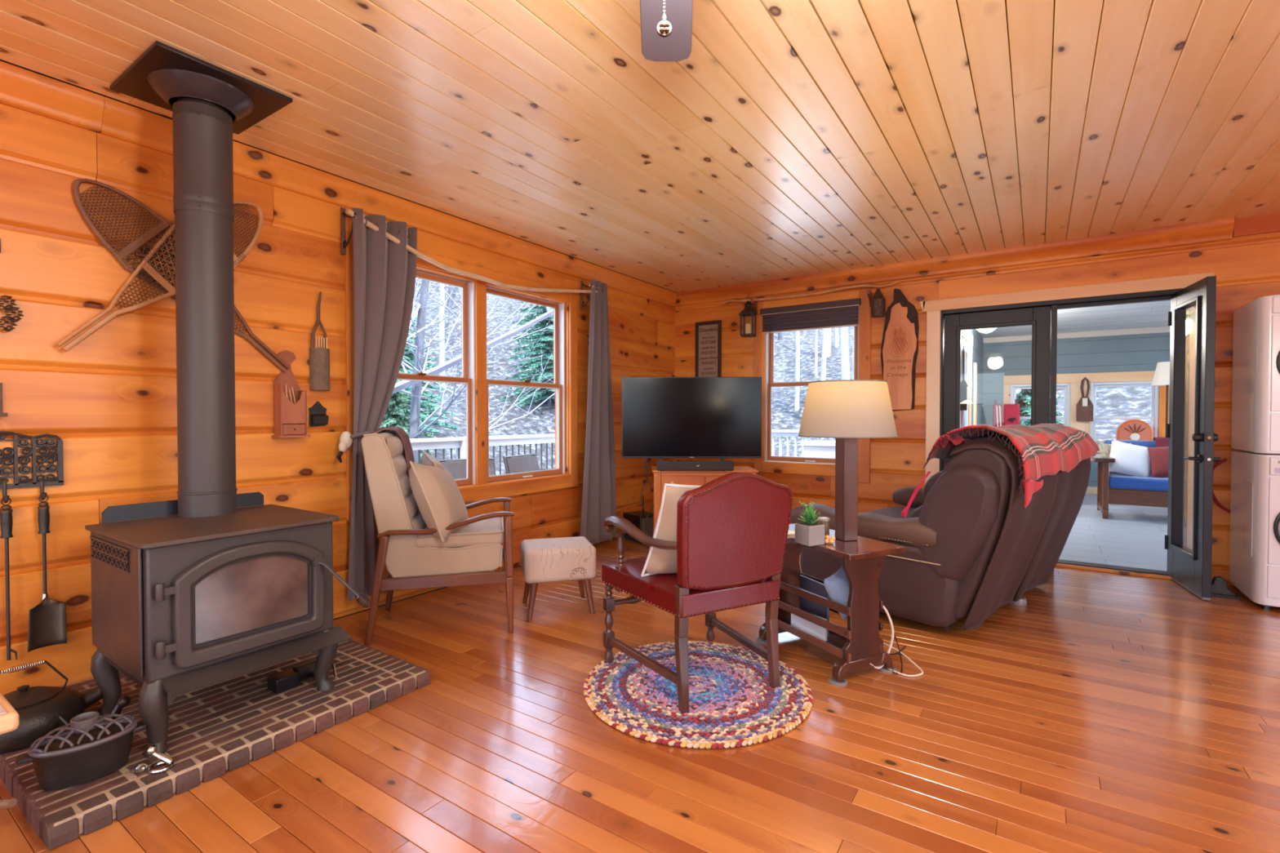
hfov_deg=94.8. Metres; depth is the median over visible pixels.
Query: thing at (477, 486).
window
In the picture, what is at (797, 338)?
bare tree
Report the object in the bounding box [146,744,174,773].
stopper
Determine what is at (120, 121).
trim
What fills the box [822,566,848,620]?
cushion
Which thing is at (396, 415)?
evergreen tree
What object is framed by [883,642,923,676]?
power cord
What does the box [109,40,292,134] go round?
stovepipe ceiling collar
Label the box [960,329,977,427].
door
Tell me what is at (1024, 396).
evergreen tree
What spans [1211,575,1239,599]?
door stop
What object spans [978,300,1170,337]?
ceiling
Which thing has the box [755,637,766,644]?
cup
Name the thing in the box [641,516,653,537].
grille
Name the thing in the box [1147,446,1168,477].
throw pillow
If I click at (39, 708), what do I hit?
kettle
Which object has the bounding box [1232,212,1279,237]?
trim
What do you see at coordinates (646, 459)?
cable
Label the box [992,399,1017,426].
blanket ladder
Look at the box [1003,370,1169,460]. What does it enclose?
trim
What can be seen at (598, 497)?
curtain
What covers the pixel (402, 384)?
bare tree
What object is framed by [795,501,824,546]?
potted plant
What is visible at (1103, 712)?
floor
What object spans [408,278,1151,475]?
outdoor scenery
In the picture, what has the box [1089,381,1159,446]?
window
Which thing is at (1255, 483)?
washing machine
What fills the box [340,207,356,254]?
bracket
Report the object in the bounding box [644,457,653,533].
cable
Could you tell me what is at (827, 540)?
bead garland
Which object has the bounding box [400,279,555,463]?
bare tree
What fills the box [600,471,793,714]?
leather armchair
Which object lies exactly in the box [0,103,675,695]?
wall
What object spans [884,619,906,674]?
power cord
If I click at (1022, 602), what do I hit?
coaster
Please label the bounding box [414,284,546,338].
bare tree
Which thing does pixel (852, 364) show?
bare tree
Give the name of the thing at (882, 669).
cup
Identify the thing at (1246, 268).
wall
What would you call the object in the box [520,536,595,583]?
cushion
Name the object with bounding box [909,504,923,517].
lumbar cushion
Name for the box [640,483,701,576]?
cushion
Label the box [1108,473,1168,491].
seat cushion
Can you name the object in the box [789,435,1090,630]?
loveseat
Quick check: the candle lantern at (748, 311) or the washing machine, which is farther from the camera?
the candle lantern at (748, 311)
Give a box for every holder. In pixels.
[271,350,311,438]
[307,401,328,426]
[309,291,329,391]
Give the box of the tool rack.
[0,431,63,503]
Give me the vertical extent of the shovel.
0.604 m
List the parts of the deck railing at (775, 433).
rail, sub rail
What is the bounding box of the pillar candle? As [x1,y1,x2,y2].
[744,322,751,333]
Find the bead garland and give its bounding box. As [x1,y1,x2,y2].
[824,535,835,544]
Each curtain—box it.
[347,207,417,600]
[579,279,616,543]
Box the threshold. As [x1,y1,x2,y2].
[1055,559,1173,580]
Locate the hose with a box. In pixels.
[1213,458,1231,512]
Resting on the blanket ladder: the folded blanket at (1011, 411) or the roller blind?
the folded blanket at (1011, 411)
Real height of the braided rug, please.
0.018 m
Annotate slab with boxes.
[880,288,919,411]
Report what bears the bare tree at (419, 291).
on the outdoor scenery
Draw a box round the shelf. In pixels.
[0,382,8,417]
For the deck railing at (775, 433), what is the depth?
9.48 m
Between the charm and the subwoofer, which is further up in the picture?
the subwoofer
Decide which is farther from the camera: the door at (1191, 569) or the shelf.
the door at (1191, 569)
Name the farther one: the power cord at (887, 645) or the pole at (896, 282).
the pole at (896, 282)
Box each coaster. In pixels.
[787,529,795,535]
[1010,596,1026,605]
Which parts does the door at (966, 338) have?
casing, glass, casing, casing, casing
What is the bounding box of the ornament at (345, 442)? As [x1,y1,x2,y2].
[336,431,352,462]
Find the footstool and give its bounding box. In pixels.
[520,536,595,619]
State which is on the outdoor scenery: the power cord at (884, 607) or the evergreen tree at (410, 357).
the evergreen tree at (410, 357)
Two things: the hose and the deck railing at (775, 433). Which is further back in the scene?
the deck railing at (775, 433)
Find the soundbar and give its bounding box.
[656,460,733,471]
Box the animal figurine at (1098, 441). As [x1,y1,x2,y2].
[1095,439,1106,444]
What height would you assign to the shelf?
0.130 m
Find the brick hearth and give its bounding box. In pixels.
[0,640,430,850]
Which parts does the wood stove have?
leg, panel, leg, plate, door frame, door glass, gasket frame, leg, door handle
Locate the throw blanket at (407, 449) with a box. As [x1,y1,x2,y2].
[372,426,414,479]
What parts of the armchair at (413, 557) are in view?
leg, rail, leg, rail, arm, arm, rail, leg, leg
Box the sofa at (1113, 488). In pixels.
[1090,440,1168,519]
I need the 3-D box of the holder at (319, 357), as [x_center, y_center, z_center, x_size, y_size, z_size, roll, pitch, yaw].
[-1.748,-0.469,3.229,0.055,0.541,0.106,1,1,34]
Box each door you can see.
[939,288,1187,541]
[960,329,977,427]
[1164,275,1221,600]
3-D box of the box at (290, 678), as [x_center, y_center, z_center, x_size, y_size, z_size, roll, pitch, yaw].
[-1.369,1.015,2.399,0.144,0.067,0.216,1,1,34]
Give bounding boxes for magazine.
[799,574,829,636]
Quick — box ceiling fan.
[640,0,693,61]
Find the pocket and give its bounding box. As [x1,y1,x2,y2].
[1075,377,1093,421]
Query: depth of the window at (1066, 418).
8.96 m
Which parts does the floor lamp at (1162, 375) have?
lamp shade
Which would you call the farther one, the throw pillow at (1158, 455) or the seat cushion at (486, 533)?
the throw pillow at (1158, 455)
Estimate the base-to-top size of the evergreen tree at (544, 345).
6.365 m
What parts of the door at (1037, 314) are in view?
frame, rail, post, frame, frame, frame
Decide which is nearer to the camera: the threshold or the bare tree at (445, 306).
the threshold
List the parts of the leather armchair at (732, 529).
turned leg, turned leg, arm, leg, seat, seat, backrest, leg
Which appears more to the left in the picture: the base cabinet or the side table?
the base cabinet
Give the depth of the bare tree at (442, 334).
20.16 m
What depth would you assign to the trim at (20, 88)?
2.33 m
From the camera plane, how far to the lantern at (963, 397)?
6.44 m
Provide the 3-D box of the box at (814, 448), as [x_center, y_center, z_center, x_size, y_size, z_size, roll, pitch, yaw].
[2.692,0.676,8.421,0.610,0.930,0.610,1,1,34]
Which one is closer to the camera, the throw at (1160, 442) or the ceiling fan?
the ceiling fan
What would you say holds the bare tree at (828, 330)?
on the outdoor scenery
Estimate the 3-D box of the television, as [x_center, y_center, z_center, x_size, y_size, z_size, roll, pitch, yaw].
[0.439,-0.025,5.000,1.185,0.792,0.200,0,1,0]
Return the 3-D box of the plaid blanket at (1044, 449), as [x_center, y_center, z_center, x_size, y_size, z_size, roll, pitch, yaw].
[2.188,0.238,3.476,1.527,0.511,0.618,-1,1,-40]
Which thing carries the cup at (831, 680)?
on the floor
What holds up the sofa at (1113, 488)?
on the floor
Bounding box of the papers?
[791,613,826,641]
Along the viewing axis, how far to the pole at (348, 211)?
3.87 m
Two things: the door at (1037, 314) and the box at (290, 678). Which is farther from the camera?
the door at (1037, 314)
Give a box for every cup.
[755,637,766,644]
[828,676,848,686]
[878,666,896,673]
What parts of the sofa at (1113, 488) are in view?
foot rail, arm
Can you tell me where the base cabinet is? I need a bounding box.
[651,466,758,533]
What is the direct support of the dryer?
on the washing machine
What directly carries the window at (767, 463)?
in the wall at (1246, 268)
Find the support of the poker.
hanging from the tool rack
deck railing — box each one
[409,433,555,475]
[771,429,835,457]
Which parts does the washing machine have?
pressed panel, panel, panel, control panel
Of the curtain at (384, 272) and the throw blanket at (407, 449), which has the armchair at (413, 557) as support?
the throw blanket at (407, 449)
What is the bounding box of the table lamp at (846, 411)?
[797,379,897,541]
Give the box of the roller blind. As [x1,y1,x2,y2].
[760,297,861,403]
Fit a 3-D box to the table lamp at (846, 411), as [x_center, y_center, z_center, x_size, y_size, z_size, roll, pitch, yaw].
[0.966,0.161,2.754,0.442,0.738,0.442,0,1,-16]
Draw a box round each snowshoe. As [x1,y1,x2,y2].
[56,200,263,351]
[72,178,289,373]
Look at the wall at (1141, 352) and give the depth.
8.80 m
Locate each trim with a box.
[0,60,104,133]
[100,96,676,306]
[675,217,1234,306]
[920,272,1214,549]
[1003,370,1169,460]
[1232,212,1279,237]
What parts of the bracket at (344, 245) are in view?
wall plate, arm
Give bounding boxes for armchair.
[361,431,514,644]
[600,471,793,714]
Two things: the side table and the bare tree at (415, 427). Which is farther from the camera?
the bare tree at (415, 427)
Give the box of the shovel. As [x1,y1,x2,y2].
[27,494,66,652]
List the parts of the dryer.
panel, panel, control panel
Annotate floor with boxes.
[0,493,1279,852]
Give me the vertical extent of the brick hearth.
0.063 m
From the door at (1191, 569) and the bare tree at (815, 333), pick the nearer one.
the door at (1191, 569)
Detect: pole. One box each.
[345,208,597,293]
[720,280,898,305]
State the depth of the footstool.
3.39 m
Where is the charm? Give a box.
[132,763,147,773]
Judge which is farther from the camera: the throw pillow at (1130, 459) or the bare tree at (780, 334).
the bare tree at (780, 334)
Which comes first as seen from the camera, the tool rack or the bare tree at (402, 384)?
the tool rack
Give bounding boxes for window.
[344,230,577,520]
[754,288,871,483]
[1010,382,1070,426]
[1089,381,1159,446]
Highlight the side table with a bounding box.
[759,524,906,681]
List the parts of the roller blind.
pull cord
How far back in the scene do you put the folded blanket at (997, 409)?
9.26 m
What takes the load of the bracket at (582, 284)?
attached to the wall at (110, 398)
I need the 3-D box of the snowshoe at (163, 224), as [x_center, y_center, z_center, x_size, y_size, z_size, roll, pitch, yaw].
[-2.073,-0.654,2.748,0.040,0.757,0.837,1,1,34]
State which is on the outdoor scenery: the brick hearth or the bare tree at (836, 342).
the bare tree at (836, 342)
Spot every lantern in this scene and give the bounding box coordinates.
[738,293,757,337]
[871,287,885,317]
[960,344,968,410]
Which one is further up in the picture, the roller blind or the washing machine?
the roller blind
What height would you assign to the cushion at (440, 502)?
0.464 m
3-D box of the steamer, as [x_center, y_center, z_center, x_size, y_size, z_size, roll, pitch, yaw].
[-1.683,0.969,1.786,0.153,0.179,0.292,1,1,43]
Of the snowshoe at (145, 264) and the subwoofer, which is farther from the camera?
the subwoofer
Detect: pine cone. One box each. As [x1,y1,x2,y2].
[0,295,17,311]
[0,315,17,331]
[4,306,24,321]
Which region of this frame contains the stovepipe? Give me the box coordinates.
[172,96,237,517]
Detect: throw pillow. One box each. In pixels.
[1097,443,1131,474]
[1109,439,1151,476]
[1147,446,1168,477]
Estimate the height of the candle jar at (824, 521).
0.067 m
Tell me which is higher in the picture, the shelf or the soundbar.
the shelf
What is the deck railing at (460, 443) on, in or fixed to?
on the deck
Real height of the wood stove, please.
0.751 m
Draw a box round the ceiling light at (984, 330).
[975,327,997,333]
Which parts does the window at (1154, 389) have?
sash, sash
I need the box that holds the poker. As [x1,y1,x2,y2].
[0,497,17,660]
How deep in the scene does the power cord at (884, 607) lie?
2.70 m
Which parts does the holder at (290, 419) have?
board, drawer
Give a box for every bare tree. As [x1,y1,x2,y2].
[392,277,553,394]
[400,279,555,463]
[413,277,461,300]
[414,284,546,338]
[439,283,449,391]
[446,285,453,308]
[777,332,782,339]
[794,330,799,410]
[808,328,817,376]
[820,328,826,380]
[826,328,831,357]
[833,327,839,346]
[840,326,849,379]
[851,326,853,379]
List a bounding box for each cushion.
[408,461,468,541]
[415,517,503,547]
[421,449,444,470]
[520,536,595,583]
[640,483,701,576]
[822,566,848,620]
[866,506,916,518]
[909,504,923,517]
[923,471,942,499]
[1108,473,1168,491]
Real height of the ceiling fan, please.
0.665 m
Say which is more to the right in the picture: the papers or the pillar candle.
the papers
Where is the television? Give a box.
[622,377,761,460]
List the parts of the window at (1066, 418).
sash, sash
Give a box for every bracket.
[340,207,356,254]
[581,280,592,311]
[751,298,757,311]
[866,288,872,306]
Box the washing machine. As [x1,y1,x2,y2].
[1228,449,1279,609]
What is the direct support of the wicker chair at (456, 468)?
on the deck
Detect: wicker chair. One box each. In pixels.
[437,457,496,479]
[502,453,549,474]
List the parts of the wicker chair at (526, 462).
backrest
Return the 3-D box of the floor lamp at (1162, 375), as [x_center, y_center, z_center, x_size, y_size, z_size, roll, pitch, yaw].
[6.865,0.093,7.675,0.320,1.860,0.320,1,1,34]
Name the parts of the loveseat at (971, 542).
armrest, panel, armrest, frame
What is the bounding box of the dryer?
[1231,294,1279,453]
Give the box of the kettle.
[0,659,102,753]
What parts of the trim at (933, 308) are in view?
casing, casing, casing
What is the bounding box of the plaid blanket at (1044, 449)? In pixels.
[901,423,1099,517]
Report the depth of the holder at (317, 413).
3.23 m
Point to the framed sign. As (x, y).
(708, 334)
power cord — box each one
[870,605,893,669]
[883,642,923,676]
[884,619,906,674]
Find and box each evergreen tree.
[379,371,438,464]
[387,315,458,433]
[497,301,555,406]
[1016,388,1063,426]
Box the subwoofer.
[622,511,653,543]
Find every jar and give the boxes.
[817,516,830,532]
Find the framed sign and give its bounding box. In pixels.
[695,320,721,377]
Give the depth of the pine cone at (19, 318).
2.26 m
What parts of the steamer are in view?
lug handle, lattice lid, lug handle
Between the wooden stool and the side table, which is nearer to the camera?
the wooden stool
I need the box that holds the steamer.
[14,711,147,790]
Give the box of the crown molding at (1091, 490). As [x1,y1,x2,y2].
[982,325,1170,494]
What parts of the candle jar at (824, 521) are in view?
lid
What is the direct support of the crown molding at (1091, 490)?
attached to the wall at (1141, 352)
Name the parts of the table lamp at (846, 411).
post, lamp shade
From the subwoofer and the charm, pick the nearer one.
the charm
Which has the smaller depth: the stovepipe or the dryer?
the stovepipe
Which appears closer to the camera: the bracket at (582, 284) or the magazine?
the magazine
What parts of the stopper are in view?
knob, stem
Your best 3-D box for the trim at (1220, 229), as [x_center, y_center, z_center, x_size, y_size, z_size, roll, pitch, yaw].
[2.170,-1.348,5.170,4.365,0.135,0.066,1,1,34]
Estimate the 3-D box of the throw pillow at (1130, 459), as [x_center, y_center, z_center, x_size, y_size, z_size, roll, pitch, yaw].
[5.629,0.379,6.752,0.484,0.454,0.226,1,1,34]
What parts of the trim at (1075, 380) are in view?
casing, casing, casing, casing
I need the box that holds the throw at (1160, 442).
[1153,437,1168,447]
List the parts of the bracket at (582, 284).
wall plate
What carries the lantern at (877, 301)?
hanging from the pole at (896, 282)
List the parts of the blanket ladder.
rail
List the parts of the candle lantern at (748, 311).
post, post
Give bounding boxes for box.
[266,659,337,693]
[800,440,835,458]
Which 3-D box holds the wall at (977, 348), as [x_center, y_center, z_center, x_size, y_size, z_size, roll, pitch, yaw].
[4.010,-0.181,7.366,0.120,2.420,5.300,1,1,34]
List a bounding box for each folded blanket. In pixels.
[992,404,1003,426]
[1003,404,1020,425]
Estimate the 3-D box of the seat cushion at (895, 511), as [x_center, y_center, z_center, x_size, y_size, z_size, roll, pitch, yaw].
[1.994,0.686,4.184,0.590,0.130,0.670,-1,1,-41]
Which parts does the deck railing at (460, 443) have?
post, rail, sub rail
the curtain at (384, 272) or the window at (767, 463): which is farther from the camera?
the window at (767, 463)
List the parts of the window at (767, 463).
casing, sash rail, casing, sash rail, casing, casing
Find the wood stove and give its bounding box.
[84,492,372,757]
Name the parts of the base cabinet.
corner post, drawer, drawer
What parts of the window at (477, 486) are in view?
casing, sash rail, sash rail, sash rail, sash rail, casing, casing, sash rail, sash rail, sash rail, casing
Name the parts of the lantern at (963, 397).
cord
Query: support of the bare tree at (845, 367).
on the outdoor scenery
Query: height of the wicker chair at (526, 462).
0.827 m
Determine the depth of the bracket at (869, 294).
5.21 m
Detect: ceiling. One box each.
[0,0,1279,293]
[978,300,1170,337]
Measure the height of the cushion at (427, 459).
0.469 m
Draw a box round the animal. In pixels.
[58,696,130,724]
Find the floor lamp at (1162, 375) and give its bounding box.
[1151,361,1169,437]
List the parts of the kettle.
lid knob, lid, bail handle, spout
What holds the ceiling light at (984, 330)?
attached to the ceiling at (1155, 313)
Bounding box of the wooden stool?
[0,692,19,808]
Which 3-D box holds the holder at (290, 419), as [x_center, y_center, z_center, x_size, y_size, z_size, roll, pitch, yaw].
[-1.830,-0.172,3.086,0.090,0.458,0.154,1,1,34]
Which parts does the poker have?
rod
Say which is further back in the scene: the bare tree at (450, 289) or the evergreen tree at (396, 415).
the bare tree at (450, 289)
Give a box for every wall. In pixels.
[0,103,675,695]
[673,231,1279,586]
[968,328,982,425]
[982,332,1170,487]
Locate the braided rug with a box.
[583,640,813,748]
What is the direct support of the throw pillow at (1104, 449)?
on the sofa at (1113, 488)
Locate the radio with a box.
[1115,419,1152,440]
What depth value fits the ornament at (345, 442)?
3.25 m
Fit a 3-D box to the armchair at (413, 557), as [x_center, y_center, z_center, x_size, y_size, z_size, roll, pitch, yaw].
[-1.106,0.562,3.323,0.759,1.068,0.627,0,1,-14]
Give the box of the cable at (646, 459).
[640,458,648,548]
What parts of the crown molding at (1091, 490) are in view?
crown moulding, baseboard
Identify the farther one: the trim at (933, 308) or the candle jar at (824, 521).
the trim at (933, 308)
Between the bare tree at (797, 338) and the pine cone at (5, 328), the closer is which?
the pine cone at (5, 328)
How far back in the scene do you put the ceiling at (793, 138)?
2.53 m
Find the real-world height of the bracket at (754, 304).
0.193 m
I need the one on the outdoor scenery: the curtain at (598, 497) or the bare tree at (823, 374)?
the bare tree at (823, 374)

